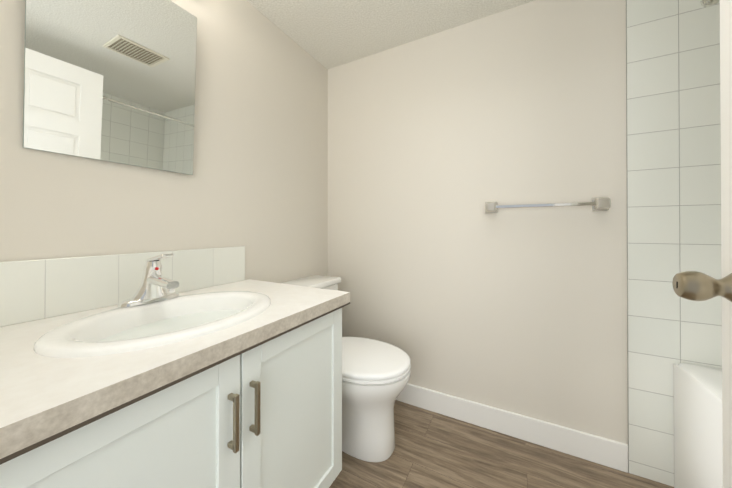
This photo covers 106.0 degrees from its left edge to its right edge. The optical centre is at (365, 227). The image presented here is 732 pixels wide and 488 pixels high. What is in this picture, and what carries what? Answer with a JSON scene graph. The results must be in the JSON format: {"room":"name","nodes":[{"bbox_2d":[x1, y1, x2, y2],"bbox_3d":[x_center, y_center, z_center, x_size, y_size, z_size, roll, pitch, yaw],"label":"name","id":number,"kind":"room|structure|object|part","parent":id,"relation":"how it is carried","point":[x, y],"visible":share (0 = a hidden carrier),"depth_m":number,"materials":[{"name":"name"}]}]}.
{"room":"bathroom","nodes":[
{"label":"bathroom","id":0,"kind":"room"},
{"bbox_2d":[0,0,327,282],"bbox_3d":[-0.719,-0.033,1.268,0.120,2.200,1.900,0,0,28],"label":"wall","id":1,"kind":"structure","parent":0,"point":[255,184],"depth_m":1.23,"materials":[{"name":"beige paint"}]},
{"bbox_2d":[23,0,196,174],"bbox_3d":[-0.806,-0.531,0.931,0.006,0.635,0.440,3,1,29],"label":"mirror","id":2,"kind":"object","parent":1,"relation":"attached to","point":[110,80],"visible":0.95,"depth_m":0.90,"materials":[{"name":"clear glass"}]},
{"bbox_2d":[247,0,534,68],"bbox_3d":[0.462,-1.186,0.641,2.800,0.100,1.900,0,0,28],"label":"ceiling","id":3,"kind":"structure","parent":0,"point":[328,34],"depth_m":1.51,"materials":[{"name":"white paint"}]},
{"bbox_2d":[328,0,627,444],"bbox_3d":[0.935,-0.032,1.392,2.680,2.200,0.120,0,0,28],"label":"wall","id":4,"kind":"structure","parent":0,"point":[436,141],"depth_m":1.46,"materials":[{"name":"beige paint"}]},
{"bbox_2d":[396,383,627,472],"bbox_3d":[0.431,1.009,1.581,1.608,0.120,0.014,0,0,28],"label":"baseboard","id":5,"kind":"structure","parent":4,"relation":"attached to","point":[610,453],"depth_m":1.38,"materials":[{"name":"white wood"}]},
{"bbox_2d":[485,197,610,212],"bbox_3d":[0.850,-0.104,1.332,0.510,0.060,0.066,0,0,28],"label":"towel rail","id":6,"kind":"object","parent":4,"relation":"attached to","point":[601,204],"visible":1,"depth_m":1.28,"materials":[{"name":"silver metal"}]},
{"bbox_2d":[626,0,721,486],"bbox_3d":[1.562,-0.034,0.984,0.950,2.200,0.008,0,0,28],"label":"wall tile","id":7,"kind":"structure","parent":4,"relation":"attached to","point":[673,144],"depth_m":1.15,"materials":[{"name":"white tile"}]},
{"bbox_2d":[700,0,719,6],"bbox_3d":[0.971,-0.902,0.363,0.056,0.056,1.651,0,0,28],"label":"shower head","id":8,"kind":"object","parent":4,"relation":"attached to","point":[707,3],"visible":0.93,"depth_m":1.08,"materials":[{"name":"silver metal"}]},
{"bbox_2d":[329,400,673,487],"bbox_3d":[0.462,1.114,0.630,2.800,0.100,1.900,0,0,28],"label":"floor","id":9,"kind":"structure","parent":0,"point":[434,450],"depth_m":1.24,"materials":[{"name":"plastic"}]},
{"bbox_2d":[0,246,349,487],"bbox_3d":[-0.555,0.574,0.801,0.603,0.983,0.988,0,0,28],"label":"bathroom vanity","id":10,"kind":"object","parent":9,"relation":"on","point":[205,368],"visible":1,"depth_m":0.69,"materials":[{"name":"white paint"}]},
{"bbox_2d":[117,253,178,306],"bbox_3d":[-0.662,0.162,0.882,0.166,0.159,0.168,0,0,28],"label":"tap","id":11,"kind":"object","parent":10,"relation":"on","point":[151,292],"depth_m":0.88,"materials":[{"name":"silver metal"}]},
{"bbox_2d":[34,291,270,357],"bbox_3d":[-0.539,0.316,0.802,0.424,0.148,0.550,0,0,28],"label":"sink","id":12,"kind":"object","parent":10,"relation":"in","point":[145,328],"depth_m":0.75,"materials":[{"name":"white ceramic"}]},
{"bbox_3d":[-0.298,0.459,0.677,0.030,0.132,0.072,0,0,28],"label":"handle","id":13,"kind":"part","parent":10,"relation":"part of","materials":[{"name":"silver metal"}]},
{"bbox_2d":[283,275,410,461],"bbox_3d":[-0.128,0.690,1.438,0.735,0.756,0.488,0,0,28],"label":"toilet","id":14,"kind":"object","parent":9,"relation":"on","point":[375,376],"visible":0.46,"depth_m":1.26,"materials":[{"name":"white ceramic"}]},
{"bbox_3d":[-0.040,0.654,1.391,0.534,0.044,0.394,0,0,28],"label":"seat","id":15,"kind":"part","parent":14,"relation":"part of","materials":[{"name":"white plastic"}]},
{"bbox_2d":[674,363,722,487],"bbox_3d":[1.230,0.802,0.224,0.800,0.520,1.634,0,0,28],"label":"bathtub","id":16,"kind":"object","parent":9,"relation":"on","point":[698,450],"visible":0.98,"depth_m":1.00,"materials":[{"name":"white ceramic"}]},
{"bbox_3d":[-0.124,0.011,-0.054,0.898,2.100,0.132,0,0,28],"label":"door frame","id":17,"kind":"structure","parent":0,"visible":0},
{"bbox_2d":[672,0,731,487],"bbox_3d":[0.494,0.041,0.150,0.203,2.018,0.832,0,0,28],"label":"door","id":18,"kind":"structure","parent":17,"relation":"attached to","point":[694,285],"depth_m":0.51,"materials":[{"name":"white paint"}]},
{"bbox_3d":[0.496,0.041,0.154,0.035,2.018,0.820,0,0,28],"label":"panel","id":19,"kind":"part","parent":18,"relation":"part of","materials":[{"name":"white paint"}]}
]}

